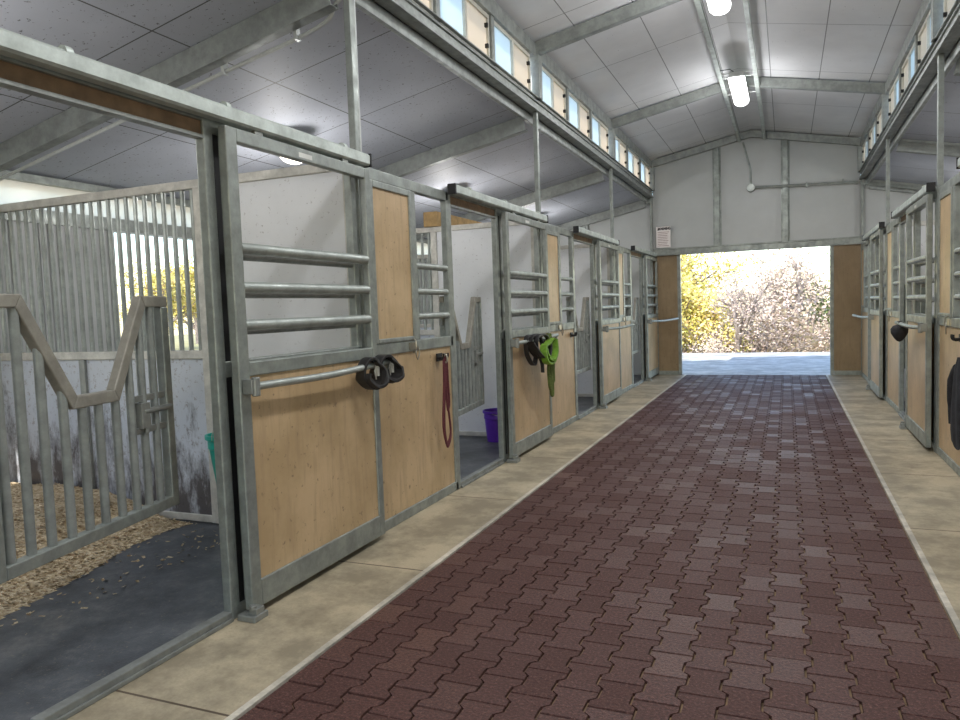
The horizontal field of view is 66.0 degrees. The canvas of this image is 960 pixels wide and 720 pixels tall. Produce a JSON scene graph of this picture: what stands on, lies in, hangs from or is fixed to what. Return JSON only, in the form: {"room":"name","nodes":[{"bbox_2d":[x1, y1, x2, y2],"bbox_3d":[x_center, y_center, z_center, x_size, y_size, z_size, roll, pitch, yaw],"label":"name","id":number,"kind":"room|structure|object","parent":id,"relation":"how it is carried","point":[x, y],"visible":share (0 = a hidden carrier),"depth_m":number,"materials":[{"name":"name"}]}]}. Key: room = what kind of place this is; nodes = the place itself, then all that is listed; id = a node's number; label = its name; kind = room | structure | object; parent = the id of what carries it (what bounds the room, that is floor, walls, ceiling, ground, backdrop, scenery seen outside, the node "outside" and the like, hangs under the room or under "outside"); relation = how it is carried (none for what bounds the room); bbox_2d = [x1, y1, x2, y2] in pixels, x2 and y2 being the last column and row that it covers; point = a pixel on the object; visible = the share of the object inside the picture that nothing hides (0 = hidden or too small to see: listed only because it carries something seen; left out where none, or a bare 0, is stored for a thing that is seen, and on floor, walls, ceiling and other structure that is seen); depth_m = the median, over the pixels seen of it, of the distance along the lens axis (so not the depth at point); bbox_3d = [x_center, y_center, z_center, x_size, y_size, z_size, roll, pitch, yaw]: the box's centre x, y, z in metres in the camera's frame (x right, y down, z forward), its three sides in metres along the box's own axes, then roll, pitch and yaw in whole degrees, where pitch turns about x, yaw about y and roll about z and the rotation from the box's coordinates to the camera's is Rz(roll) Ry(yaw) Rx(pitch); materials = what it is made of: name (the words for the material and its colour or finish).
{"room":"farm building","nodes":[
{"label":"farm building","id":0,"kind":"room"},
{"bbox_2d":[0,170,433,352],"bbox_3d":[-3.430,-0.348,7.749,0.140,2.746,18.400,0,4,23],"label":"wall","id":1,"kind":"structure","parent":0,"point":[14,222],"depth_m":6.81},
{"bbox_2d":[0,0,337,172],"bbox_3d":[0.905,-2.454,3.785,10.968,1.993,0.110,0,4,23],"label":"roof frame","id":2,"kind":"object","parent":1,"relation":"attached to","point":[284,17],"visible":0.71,"depth_m":4.95,"materials":[{"name":"metal"}]},
{"bbox_2d":[0,0,341,180],"bbox_3d":[-2.364,-1.873,5.277,3.412,0.891,0.068,0,4,23],"label":"conduit","id":3,"kind":"object","parent":1,"relation":"attached to","point":[297,36],"visible":0.78,"depth_m":5.00,"materials":[{"name":"metal"}]},
{"bbox_2d":[0,179,430,254],"bbox_3d":[-3.473,-1.537,7.667,0.008,0.231,18.300,0,4,23],"label":"window","id":4,"kind":"structure","parent":1,"relation":"in","point":[11,191],"depth_m":6.85,"materials":[{"name":"white"}]},
{"bbox_2d":[494,21,530,94],"bbox_3d":[0.310,-2.939,7.228,0.060,0.420,1.080,0,4,23],"label":"window","id":5,"kind":"structure","parent":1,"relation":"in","point":[510,55],"depth_m":7.21,"materials":[{"name":"plastic"}]},
{"bbox_2d":[539,66,565,121],"bbox_3d":[0.823,-3.042,8.462,0.060,0.420,1.080,0,4,23],"label":"window","id":6,"kind":"structure","parent":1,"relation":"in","point":[554,92],"depth_m":8.48,"materials":[{"name":"plastic"}]},
{"bbox_2d":[569,92,589,141],"bbox_3d":[1.266,-3.131,9.530,0.060,0.420,1.080,0,4,23],"label":"window","id":7,"kind":"structure","parent":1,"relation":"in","point":[579,114],"depth_m":9.52,"materials":[{"name":"plastic"}]},
{"bbox_2d":[592,114,608,156],"bbox_3d":[1.710,-3.220,10.598,0.060,0.420,1.080,0,4,23],"label":"window","id":8,"kind":"structure","parent":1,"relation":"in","point":[599,130],"depth_m":10.59,"materials":[{"name":"glass"}]},
{"bbox_2d":[613,136,626,168],"bbox_3d":[2.222,-3.323,11.832,0.060,0.420,1.080,0,4,23],"label":"window","id":9,"kind":"structure","parent":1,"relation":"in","point":[620,146],"depth_m":11.98,"materials":[{"name":"glass"}]},
{"bbox_2d":[628,148,638,180],"bbox_3d":[2.666,-3.412,12.900,0.060,0.420,1.080,0,4,23],"label":"window","id":10,"kind":"structure","parent":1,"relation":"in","point":[633,160],"depth_m":12.89,"materials":[{"name":"glass"}]},
{"bbox_2d":[376,0,959,176],"bbox_3d":[2.304,-2.735,7.155,10.968,1.993,0.110,0,4,23],"label":"roof frame","id":11,"kind":"object","parent":1,"relation":"attached to","point":[514,127],"visible":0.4,"depth_m":7.79,"materials":[{"name":"metal"}]},
{"bbox_2d":[416,76,959,240],"bbox_3d":[3.704,-3.016,10.525,10.968,1.993,0.110,0,4,23],"label":"roof frame","id":12,"kind":"object","parent":1,"relation":"on","point":[904,145],"visible":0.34,"depth_m":10.48,"materials":[{"name":"metal"}]},
{"bbox_2d":[869,122,874,151],"bbox_3d":[6.115,-3.436,11.466,0.060,0.420,1.080,0,4,23],"label":"window","id":13,"kind":"structure","parent":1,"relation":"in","point":[872,131],"depth_m":11.48,"materials":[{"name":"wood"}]},
{"bbox_2d":[888,74,898,116],"bbox_3d":[5.159,-3.244,9.164,0.060,0.420,1.080,0,4,23],"label":"window","id":14,"kind":"structure","parent":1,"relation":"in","point":[893,99],"depth_m":9.20,"materials":[{"name":"wood"}]},
{"bbox_2d":[901,43,913,93],"bbox_3d":[4.715,-3.154,8.096,0.060,0.420,1.080,0,4,23],"label":"window","id":15,"kind":"structure","parent":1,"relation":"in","point":[907,74],"depth_m":8.10,"materials":[{"name":"plastic"}]},
{"bbox_2d":[917,9,930,65],"bbox_3d":[4.272,-3.065,7.027,0.060,0.420,1.080,0,4,23],"label":"window","id":16,"kind":"structure","parent":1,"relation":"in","point":[924,35],"depth_m":7.27,"materials":[{"name":"wood"}]},
{"bbox_2d":[943,0,955,21],"bbox_3d":[3.759,-2.962,5.794,0.060,0.420,1.080,0,4,23],"label":"window","id":17,"kind":"structure","parent":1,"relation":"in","point":[948,4],"depth_m":6.23,"materials":[{"name":"plastic"}]},
{"bbox_2d":[0,0,646,239],"bbox_3d":[-1.950,-2.133,7.040,3.920,0.943,18.800,0,4,23],"label":"ceiling","id":18,"kind":"structure","parent":0,"point":[411,104],"depth_m":6.25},
{"bbox_2d":[440,0,489,59],"bbox_3d":[-0.134,-2.850,6.160,0.060,0.420,1.080,0,4,23],"label":"window","id":19,"kind":"structure","parent":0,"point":[467,17],"depth_m":6.28,"materials":[{"name":"plastic"}]},
{"bbox_2d":[0,352,959,719],"bbox_3d":[3.746,0.834,8.342,17.500,0.202,24.700,0,4,23],"label":"floor","id":20,"kind":"structure","parent":0,"point":[517,562],"depth_m":3.72,"materials":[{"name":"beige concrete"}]},
{"bbox_2d":[0,482,219,634],"bbox_3d":[-3.396,1.191,3.983,2.769,0.256,3.390,0,4,23],"label":"wood shavings","id":21,"kind":"object","parent":20,"relation":"on","point":[29,587],"visible":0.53,"depth_m":4.64},
{"bbox_2d":[30,611,233,719],"bbox_3d":[-1.382,1.256,3.063,0.062,0.045,0.980,0,4,23],"label":"threshold","id":22,"kind":"object","parent":20,"relation":"on","point":[70,706],"visible":1,"depth_m":2.98,"materials":[{"name":"metal"}]},
{"bbox_2d":[0,165,351,523],"bbox_3d":[-2.409,-0.041,5.363,3.574,2.390,0.080,0,4,23],"label":"wall","id":23,"kind":"structure","parent":20,"relation":"on","point":[301,207],"depth_m":5.26,"materials":[{"name":"paint"}]},
{"bbox_2d":[204,430,215,479],"bbox_3d":[-1.682,0.599,4.930,0.284,0.462,0.293,0,4,23],"label":"bucket","id":24,"kind":"object","parent":23,"relation":"hanging from","point":[209,437],"visible":0.13,"depth_m":4.84,"materials":[{"name":"teal plastic"}]},
{"bbox_2d":[196,117,361,618],"bbox_3d":[-1.000,0.016,4.025,0.057,2.360,1.275,0,4,23],"label":"frame","id":25,"kind":"object","parent":20,"relation":"on","point":[207,147],"visible":0.39,"depth_m":3.48,"materials":[{"name":"metal"}]},
{"bbox_2d":[0,293,179,583],"bbox_3d":[-1.587,0.237,3.003,0.055,1.000,1.100,-1,4,11],"label":"gate","id":26,"kind":"object","parent":25,"relation":"attached to","point":[140,415],"visible":1,"depth_m":2.98,"materials":[{"name":"metal"}]},
{"bbox_2d":[0,28,371,167],"bbox_3d":[-1.188,-1.107,3.473,0.135,0.177,2.414,0,4,23],"label":"door track","id":27,"kind":"object","parent":25,"relation":"attached to","point":[29,66],"visible":0.93,"depth_m":2.91,"materials":[{"name":"grey metal"}]},
{"bbox_2d":[218,125,384,622],"bbox_3d":[-0.894,0.022,4.017,0.105,2.341,1.320,0,4,23],"label":"door","id":28,"kind":"structure","parent":27,"relation":"hanging from","point":[309,454],"depth_m":3.89,"materials":[{"name":"metal"}]},
{"bbox_2d":[242,359,389,396],"bbox_3d":[-0.829,0.091,4.044,0.094,0.115,1.280,0,4,23],"label":"bar","id":29,"kind":"object","parent":28,"relation":"attached to","point":[253,386],"visible":0.84,"depth_m":3.72,"materials":[{"name":"metal"}]},
{"bbox_2d":[355,357,388,389],"bbox_3d":[-0.636,0.080,4.378,0.154,0.194,0.159,0,4,23],"label":"strap loop","id":30,"kind":"object","parent":29,"relation":"hanging from","point":[380,380],"visible":0.99,"depth_m":4.36,"materials":[{"name":"plastic"}]},
{"bbox_2d":[369,354,404,382],"bbox_3d":[-0.567,0.054,4.538,0.171,0.179,0.176,0,4,23],"label":"strap loop","id":31,"kind":"object","parent":29,"relation":"hanging from","point":[396,371],"visible":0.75,"depth_m":4.54,"materials":[{"name":"plastic"}]},
{"bbox_2d":[343,0,366,347],"bbox_3d":[-0.747,-0.612,4.637,0.052,3.510,0.112,0,4,23],"label":"steel post","id":32,"kind":"object","parent":20,"relation":"on","point":[349,9],"visible":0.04,"depth_m":4.54,"materials":[{"name":"metal"}]},
{"bbox_2d":[366,167,460,531],"bbox_3d":[-0.445,-0.091,5.301,0.090,2.360,1.295,0,4,23],"label":"panel","id":33,"kind":"object","parent":20,"relation":"on","point":[419,470],"visible":0.85,"depth_m":5.18,"materials":[{"name":"wood"}]},
{"bbox_2d":[436,353,448,361],"bbox_3d":[-0.282,-0.022,5.589,0.068,0.060,0.100,0,4,23],"label":"hook","id":34,"kind":"object","parent":33,"relation":"attached to","point":[439,357],"visible":0.9,"depth_m":5.56,"materials":[{"name":"black metal"}]},
{"bbox_2d":[442,353,451,447],"bbox_3d":[-0.249,0.308,5.582,0.044,0.722,0.144,0,4,23],"label":"lead rope","id":35,"kind":"object","parent":34,"relation":"hanging from","point":[446,389],"visible":1,"depth_m":5.56,"materials":[{"name":"fabric"}]},
{"bbox_2d":[439,296,484,416],"bbox_3d":[-0.140,-0.045,6.361,0.056,1.000,1.100,-1,4,16],"label":"gate","id":36,"kind":"object","parent":33,"relation":"attached to","point":[469,354],"visible":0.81,"depth_m":6.53,"materials":[{"name":"metal"}]},
{"bbox_2d":[447,183,547,222],"bbox_3d":[0.212,-1.389,6.843,0.135,0.177,2.414,0,4,23],"label":"door track","id":37,"kind":"object","parent":33,"relation":"attached to","point":[468,200],"visible":0.91,"depth_m":6.33,"materials":[{"name":"metal"}]},
{"bbox_2d":[501,211,552,462],"bbox_3d":[0.505,-0.259,7.387,0.105,2.341,1.320,0,4,23],"label":"door","id":38,"kind":"structure","parent":37,"relation":"hanging from","point":[530,418],"depth_m":7.21,"materials":[{"name":"wood"}]},
{"bbox_2d":[511,333,558,347],"bbox_3d":[0.571,-0.190,7.414,0.094,0.115,1.280,0,4,23],"label":"bar","id":39,"kind":"object","parent":38,"relation":"attached to","point":[515,342],"visible":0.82,"depth_m":6.88,"materials":[{"name":"metal"}]},
{"bbox_2d":[523,333,558,396],"bbox_3d":[0.625,0.070,7.358,0.203,0.664,0.676,0,4,23],"label":"halter","id":40,"kind":"object","parent":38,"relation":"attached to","point":[548,353],"visible":1,"depth_m":7.34,"materials":[{"name":"green fabric"}]},
{"bbox_2d":[224,374,685,719],"bbox_3d":[0.578,1.067,6.202,0.030,0.154,18.300,0,4,23],"label":"trim","id":41,"kind":"structure","parent":20,"relation":"on","point":[270,689],"depth_m":3.68,"materials":[{"name":"concrete"}]},
{"bbox_2d":[416,221,535,435],"bbox_3d":[-1.010,-0.323,8.733,3.574,2.390,0.080,0,4,23],"label":"wall","id":42,"kind":"structure","parent":20,"relation":"on","point":[471,243],"depth_m":8.28,"materials":[{"name":"paint"}]},
{"bbox_2d":[461,458,504,487],"bbox_3d":[0.018,0.975,6.433,0.062,0.045,0.980,0,4,23],"label":"threshold","id":43,"kind":"object","parent":20,"relation":"on","point":[465,481],"visible":0.91,"depth_m":6.39,"materials":[{"name":"metal"}]},
{"bbox_2d":[482,408,498,441],"bbox_3d":[0.196,0.716,8.113,0.326,0.340,0.337,0,4,23],"label":"bucket","id":44,"kind":"object","parent":20,"relation":"on","point":[490,414],"visible":0.39,"depth_m":8.01,"materials":[{"name":"purple plastic"}]},
{"bbox_2d":[417,244,610,396],"bbox_3d":[0.390,-0.604,12.103,3.574,2.390,0.080,0,4,23],"label":"wall","id":45,"kind":"structure","parent":20,"relation":"on","point":[581,251],"depth_m":11.56,"materials":[{"name":"paint"}]},
{"bbox_2d":[423,211,481,226],"bbox_3d":[0.152,-1.742,10.109,0.170,0.165,3.760,0,4,23],"label":"timber beam","id":46,"kind":"structure","parent":45,"relation":"on","point":[431,219],"depth_m":8.40,"materials":[{"name":"brown wood"}]},
{"bbox_2d":[491,208,541,461],"bbox_3d":[0.400,-0.265,7.395,0.057,2.360,1.275,0,4,23],"label":"end panel","id":47,"kind":"object","parent":20,"relation":"on","point":[496,230],"visible":0.49,"depth_m":6.86,"materials":[{"name":"metal"}]},
{"bbox_2d":[533,112,543,326],"bbox_3d":[0.652,-0.893,8.007,0.052,3.510,0.112,0,4,23],"label":"steel post","id":48,"kind":"object","parent":20,"relation":"on","point":[535,114],"visible":0.38,"depth_m":7.90,"materials":[{"name":"metal"}]},
{"bbox_2d":[541,222,578,433],"bbox_3d":[0.955,-0.373,8.671,0.090,2.360,1.295,0,4,23],"label":"panel","id":49,"kind":"object","parent":20,"relation":"on","point":[565,399],"visible":0.74,"depth_m":8.70,"materials":[{"name":"metal"}]},
{"bbox_2d":[566,297,590,373],"bbox_3d":[1.306,-0.327,9.715,0.056,1.000,1.100,0,4,22],"label":"gate","id":50,"kind":"object","parent":49,"relation":"attached to","point":[583,332],"visible":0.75,"depth_m":9.92,"materials":[{"name":"metal"}]},
{"bbox_2d":[573,226,619,245],"bbox_3d":[1.612,-1.670,10.213,0.135,0.177,2.414,0,4,23],"label":"door track","id":51,"kind":"object","parent":49,"relation":"attached to","point":[581,235],"visible":0.89,"depth_m":9.73,"materials":[{"name":"metal"}]},
{"bbox_2d":[596,240,621,408],"bbox_3d":[1.905,-0.540,10.757,0.105,2.341,1.320,0,4,23],"label":"door","id":52,"kind":"structure","parent":51,"relation":"hanging from","point":[610,377],"depth_m":10.66,"materials":[{"name":"metal"}]},
{"bbox_2d":[589,238,614,407],"bbox_3d":[1.799,-0.547,10.765,0.057,2.360,1.275,0,4,23],"label":"end panel","id":53,"kind":"object","parent":20,"relation":"on","point":[594,321],"visible":0.45,"depth_m":10.23,"materials":[{"name":"metal"}]},
{"bbox_2d":[609,168,615,317],"bbox_3d":[2.052,-1.174,11.377,0.052,3.510,0.112,0,4,23],"label":"steel post","id":54,"kind":"object","parent":20,"relation":"on","point":[610,169],"visible":0.44,"depth_m":11.27,"materials":[{"name":"metal"}]},
{"bbox_2d":[614,246,633,393],"bbox_3d":[2.354,-0.654,12.041,0.090,2.360,1.295,0,4,23],"label":"panel","id":55,"kind":"object","parent":20,"relation":"on","point":[626,333],"visible":0.72,"depth_m":12.18,"materials":[{"name":"metal"}]},
{"bbox_2d":[625,297,638,353],"bbox_3d":[2.706,-0.608,13.085,0.056,1.000,1.100,0,4,22],"label":"gate","id":56,"kind":"object","parent":55,"relation":"attached to","point":[635,319],"visible":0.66,"depth_m":13.33,"materials":[{"name":"metal"}]},
{"bbox_2d":[631,245,657,258],"bbox_3d":[3.011,-1.951,13.583,0.135,0.177,2.414,0,4,23],"label":"door track","id":57,"kind":"object","parent":55,"relation":"attached to","point":[636,252],"visible":0.94,"depth_m":13.12,"materials":[{"name":"metal"}]},
{"bbox_2d":[644,254,658,381],"bbox_3d":[3.305,-0.822,14.127,0.105,2.341,1.320,0,4,23],"label":"door","id":58,"kind":"structure","parent":57,"relation":"hanging from","point":[651,330],"depth_m":14.03,"materials":[{"name":"metal"}]},
{"bbox_2d":[639,253,653,380],"bbox_3d":[3.199,-0.828,14.135,0.057,2.360,1.275,0,4,23],"label":"end panel","id":59,"kind":"object","parent":20,"relation":"on","point":[641,294],"visible":0.38,"depth_m":13.60,"materials":[{"name":"metal"}]},
{"bbox_2d":[649,197,653,288],"bbox_3d":[3.431,-1.452,14.697,0.052,3.510,0.112,0,4,23],"label":"steel post","id":60,"kind":"object","parent":20,"relation":"on","point":[650,199],"visible":0.41,"depth_m":14.59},
{"bbox_2d":[860,178,863,374],"bbox_3d":[6.865,-1.475,13.268,0.052,3.510,0.112,0,4,23],"label":"steel post","id":61,"kind":"object","parent":20,"relation":"on","point":[862,180],"visible":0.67,"depth_m":13.15,"materials":[{"name":"metal"}]},
{"bbox_2d":[861,239,869,381],"bbox_3d":[6.623,-0.851,12.711,0.090,2.360,1.295,0,4,23],"label":"panel","id":62,"kind":"object","parent":20,"relation":"on","point":[865,248],"visible":0.9,"depth_m":12.65,"materials":[{"name":"metal"}]},
{"bbox_2d":[862,222,884,244],"bbox_3d":[5.884,-1.876,11.009,0.135,0.177,2.414,0,4,23],"label":"door track","id":63,"kind":"object","parent":62,"relation":"attached to","point":[880,225],"visible":0.76,"depth_m":10.72,"materials":[{"name":"metal"}]},
{"bbox_2d":[866,229,882,397],"bbox_3d":[5.674,-0.665,10.626,0.105,2.341,1.320,0,4,23],"label":"door","id":64,"kind":"structure","parent":63,"relation":"hanging from","point":[876,325],"depth_m":10.39,"materials":[{"name":"metal"}]},
{"bbox_2d":[885,138,889,400],"bbox_3d":[5.487,-1.198,9.949,0.052,3.510,0.112,0,4,23],"label":"steel post","id":65,"kind":"object","parent":20,"relation":"on","point":[887,139],"visible":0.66,"depth_m":9.84,"materials":[{"name":"metal"}]},
{"bbox_2d":[826,375,959,638],"bbox_3d":[2.914,1.051,5.231,0.030,0.154,18.300,0,4,23],"label":"trim","id":66,"kind":"structure","parent":20,"relation":"on","point":[954,619],"depth_m":4.32,"materials":[{"name":"concrete"}]},
{"bbox_2d":[886,216,904,412],"bbox_3d":[5.224,-0.570,9.341,0.090,2.360,1.295,0,4,23],"label":"panel","id":67,"kind":"object","parent":20,"relation":"on","point":[894,349],"visible":0.94,"depth_m":9.26,"materials":[{"name":"wood"}]},
{"bbox_2d":[891,182,934,223],"bbox_3d":[4.485,-1.595,7.638,0.135,0.177,2.414,0,4,23],"label":"door track","id":68,"kind":"object","parent":67,"relation":"attached to","point":[900,211],"visible":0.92,"depth_m":7.42,"materials":[{"name":"metal"}]},
{"bbox_2d":[899,194,932,447],"bbox_3d":[4.274,-0.384,7.256,0.105,2.341,1.320,0,4,23],"label":"door","id":69,"kind":"structure","parent":68,"relation":"hanging from","point":[918,346],"depth_m":7.08,"materials":[{"name":"metal"}]},
{"bbox_2d":[894,321,927,332],"bbox_3d":[4.121,-0.325,7.077,0.077,0.090,1.021,-1,4,19],"label":"bar","id":70,"kind":"object","parent":69,"relation":"attached to","point":[921,327],"visible":0.95,"depth_m":6.63,"materials":[{"name":"metal"}]},
{"bbox_2d":[890,321,907,341],"bbox_3d":[4.221,-0.288,7.432,0.158,0.210,0.158,-4,4,-22],"label":"helmet","id":71,"kind":"object","parent":70,"relation":"hanging from","point":[898,332],"visible":0.85,"depth_m":7.38,"materials":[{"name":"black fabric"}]},
{"bbox_2d":[904,284,925,368],"bbox_3d":[4.881,-0.357,8.314,0.056,1.000,1.100,0,4,22],"label":"gate","id":72,"kind":"object","parent":67,"relation":"attached to","point":[923,286],"visible":0.21,"depth_m":7.83,"materials":[{"name":"metal"}]},
{"bbox_2d":[934,53,944,452],"bbox_3d":[4.087,-0.917,6.579,0.052,3.510,0.112,0,4,23],"label":"steel post","id":73,"kind":"object","parent":20,"relation":"on","point":[940,58],"visible":0.59,"depth_m":6.49,"materials":[{"name":"metal"}]},
{"bbox_2d":[936,172,959,476],"bbox_3d":[3.824,-0.289,5.971,0.090,2.360,1.295,0,4,23],"label":"panel","id":74,"kind":"object","parent":20,"relation":"on","point":[948,306],"visible":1,"depth_m":6.19,"materials":[{"name":"wood"}]},
{"bbox_3d":[3.482,-0.076,4.944,0.055,1.000,1.100,0,4,22],"label":"gate","id":75,"kind":"object","parent":74,"relation":"attached to","visible":0},
{"bbox_2d":[947,357,959,449],"bbox_3d":[3.411,0.142,5.215,0.279,0.969,0.328,-4,4,-23],"label":"jacket","id":76,"kind":"object","parent":75,"relation":"hanging from","point":[953,380],"visible":1,"depth_m":5.21,"materials":[{"name":"black fabric"}]},
{"bbox_2d":[133,334,826,350],"bbox_3d":[11.558,0.104,27.789,120.000,1.600,100.000,0,4,23],"label":"ground","id":77,"kind":"structure","parent":0,"point":[176,337],"depth_m":50.94,"materials":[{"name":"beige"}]},
{"bbox_2d":[116,254,196,329],"bbox_3d":[-17.066,-2.997,39.291,6.498,5.190,5.001,-1,4,18],"label":"tree","id":78,"kind":"object","parent":77,"relation":"on","point":[163,279],"visible":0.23,"depth_m":38.80,"materials":[{"name":"yellow plant"}]},
{"bbox_2d":[129,255,197,343],"bbox_3d":[-19.224,-4.100,48.910,6.001,6.228,7.798,-2,4,-6],"label":"tree","id":79,"kind":"object","parent":77,"relation":"on","point":[191,268],"visible":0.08,"depth_m":48.55,"materials":[{"name":"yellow plant"}]},
{"bbox_2d":[681,263,754,352],"bbox_3d":[7.235,-1.113,26.202,4.481,4.650,5.823,-2,4,-3],"label":"tree","id":80,"kind":"object","parent":77,"relation":"on","point":[691,305],"visible":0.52,"depth_m":25.32,"materials":[{"name":"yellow plant"}]},
{"bbox_2d":[685,327,751,352],"bbox_3d":[7.537,0.246,23.301,2.249,2.583,3.094,0,5,31],"label":"shrub","id":81,"kind":"object","parent":77,"relation":"on","point":[707,348],"visible":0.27,"depth_m":23.33,"materials":[{"name":"grey plant"}]},
{"bbox_2d":[681,252,758,339],"bbox_3d":[7.623,-2.232,30.825,7.798,6.228,6.001,-4,4,-28],"label":"tree","id":82,"kind":"object","parent":77,"relation":"on","point":[690,274],"visible":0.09,"depth_m":29.82,"materials":[{"name":"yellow plant"}]},
{"bbox_2d":[683,271,829,352],"bbox_3d":[10.051,-0.445,27.237,6.851,5.720,4.980,0,5,30],"label":"shrub","id":83,"kind":"object","parent":77,"relation":"on","point":[777,313],"visible":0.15,"depth_m":26.39,"materials":[{"name":"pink plant"}]},
{"bbox_2d":[688,259,825,352],"bbox_3d":[8.676,-0.970,24.036,3.443,4.646,4.086,-4,4,-27],"label":"bare tree","id":84,"kind":"object","parent":77,"relation":"on","point":[740,325],"visible":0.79,"depth_m":23.48,"materials":[{"name":"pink plant"}]},
{"bbox_2d":[697,248,829,351],"bbox_3d":[13.480,-1.431,32.147,9.282,7.749,6.747,-3,4,-18],"label":"shrub","id":85,"kind":"object","parent":77,"relation":"on","point":[809,261],"visible":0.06,"depth_m":32.15,"materials":[{"name":"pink plant"}]},
{"bbox_2d":[728,248,829,352],"bbox_3d":[11.723,-2.027,29.565,5.108,5.808,4.304,-4,4,-29],"label":"bare tree","id":86,"kind":"object","parent":77,"relation":"on","point":[799,286],"visible":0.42,"depth_m":28.92,"materials":[{"name":"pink plant"}]},
{"bbox_2d":[733,295,829,352],"bbox_3d":[10.066,0.118,23.903,3.855,4.428,5.304,1,5,40],"label":"shrub","id":87,"kind":"object","parent":77,"relation":"on","point":[794,329],"visible":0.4,"depth_m":23.20,"materials":[{"name":"grey plant"}]},
{"bbox_2d":[774,310,829,351],"bbox_3d":[12.379,-0.026,24.816,3.855,4.428,5.304,-4,4,-29],"label":"shrub","id":88,"kind":"object","parent":77,"relation":"on","point":[828,336],"visible":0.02,"depth_m":25.15,"materials":[{"name":"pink plant"}]},
{"bbox_2d":[782,251,829,348],"bbox_3d":[15.049,-2.221,33.834,5.949,5.307,6.168,-2,4,-2],"label":"bare tree","id":89,"kind":"object","parent":77,"relation":"on","point":[828,299],"visible":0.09,"depth_m":32.34,"materials":[{"name":"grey plant"}]},
{"bbox_2d":[494,0,922,160],"bbox_3d":[1.631,-3.482,5.548,3.956,0.500,19.000,0,4,23],"label":"ceiling","id":90,"kind":"structure","parent":0,"point":[663,54],"depth_m":9.10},
{"bbox_2d":[560,138,934,374],"bbox_3d":[5.175,-2.015,14.046,11.156,4.600,0.145,0,4,23],"label":"wall","id":91,"kind":"structure","parent":0,"point":[683,193],"depth_m":13.87,"materials":[{"name":"paint"}]},
{"bbox_2d":[355,0,653,202],"bbox_3d":[-0.144,-2.805,6.179,0.165,0.790,18.300,0,4,23],"label":"trim","id":92,"kind":"structure","parent":91,"relation":"attached to","point":[408,12],"depth_m":6.98,"materials":[{"name":"metal"}]},
{"bbox_2d":[641,160,649,187],"bbox_3d":[3.110,-3.501,13.968,0.060,0.420,1.080,0,4,23],"label":"window","id":93,"kind":"structure","parent":91,"relation":"in","point":[645,170],"depth_m":13.96,"materials":[{"name":"glass"}]},
{"bbox_2d":[656,226,670,247],"bbox_3d":[3.609,-2.420,14.539,0.280,0.410,0.011,0,4,23],"label":"notice","id":94,"kind":"object","parent":91,"relation":"attached to","point":[663,234],"visible":1,"depth_m":14.54,"materials":[{"name":"paper"}]},
{"bbox_2d":[694,0,740,142],"bbox_3d":[1.409,-3.417,5.527,0.055,0.050,18.180,0,4,23],"label":"ridge purlin","id":95,"kind":"object","parent":91,"relation":"attached to","point":[698,4],"visible":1,"depth_m":9.10,"materials":[{"name":"metal"}]},
{"bbox_2d":[707,0,730,15],"bbox_3d":[2.102,-3.433,6.622,0.440,0.191,1.379,0,4,23],"label":"light","id":96,"kind":"object","parent":95,"relation":"attached to","point":[716,7],"visible":1,"depth_m":7.08,"materials":[{"name":"white glass"}]},
{"bbox_2d":[720,69,755,106],"bbox_3d":[3.537,-3.721,10.075,0.440,0.191,1.379,0,4,23],"label":"light","id":97,"kind":"object","parent":95,"relation":"hanging from","point":[736,79],"visible":1,"depth_m":9.80,"materials":[{"name":"white glass"}]},
{"bbox_2d":[557,130,936,229],"bbox_3d":[5.085,-3.293,13.850,10.968,1.993,0.110,0,4,23],"label":"roof frame","id":98,"kind":"object","parent":91,"relation":"attached to","point":[840,140],"visible":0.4,"depth_m":13.90,"materials":[{"name":"metal"}]},
{"bbox_2d":[742,0,765,139],"bbox_3d":[1.815,-3.420,5.357,0.055,0.050,18.180,0,4,23],"label":"ridge purlin","id":99,"kind":"object","parent":91,"relation":"attached to","point":[746,6],"visible":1,"depth_m":9.11,"materials":[{"name":"metal"}]},
{"bbox_2d":[585,140,936,374],"bbox_3d":[5.154,-1.941,13.993,10.996,4.461,0.150,0,4,23],"label":"trim","id":100,"kind":"structure","parent":91,"relation":"attached to","point":[785,243],"depth_m":13.74,"materials":[{"name":"metal"}]},
{"bbox_2d":[742,142,857,191],"bbox_3d":[5.832,-3.616,13.523,1.944,0.950,0.100,0,4,23],"label":"conduit","id":101,"kind":"object","parent":91,"relation":"attached to","point":[750,187],"visible":1,"depth_m":13.63,"materials":[{"name":"metal"}]},
{"bbox_2d":[859,0,959,182],"bbox_3d":[3.337,-2.829,4.731,0.165,0.790,18.300,0,4,23],"label":"trim","id":102,"kind":"structure","parent":91,"relation":"attached to","point":[948,35],"depth_m":7.79,"materials":[{"name":"metal"}]},
{"bbox_2d":[867,44,959,185],"bbox_3d":[5.229,-2.182,4.054,3.920,0.943,18.800,0,4,23],"label":"ceiling","id":103,"kind":"structure","parent":0,"point":[904,167],"depth_m":9.47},
{"bbox_3d":[5.176,1.043,4.291,3.740,0.140,18.300,0,4,23],"label":"floor","id":104,"kind":"structure","parent":0,"visible":0},
{"bbox_2d":[875,226,885,398],"bbox_3d":[5.779,-0.677,10.616,0.057,2.360,1.275,0,4,23],"label":"end panel","id":105,"kind":"object","parent":104,"relation":"on","point":[884,229],"visible":0.23,"depth_m":10.35,"materials":[{"name":"metal"}]},
{"bbox_2d":[897,220,934,400],"bbox_3d":[7.187,-0.650,9.276,3.574,2.390,0.080,0,4,23],"label":"wall","id":106,"kind":"structure","parent":104,"relation":"on","point":[923,223],"depth_m":9.76,"materials":[{"name":"metal"}]},
{"bbox_2d":[913,189,936,449],"bbox_3d":[4.380,-0.396,7.246,0.057,2.360,1.275,0,4,23],"label":"end panel","id":107,"kind":"object","parent":104,"relation":"on","point":[917,215],"visible":0.31,"depth_m":7.23,"materials":[{"name":"metal"}]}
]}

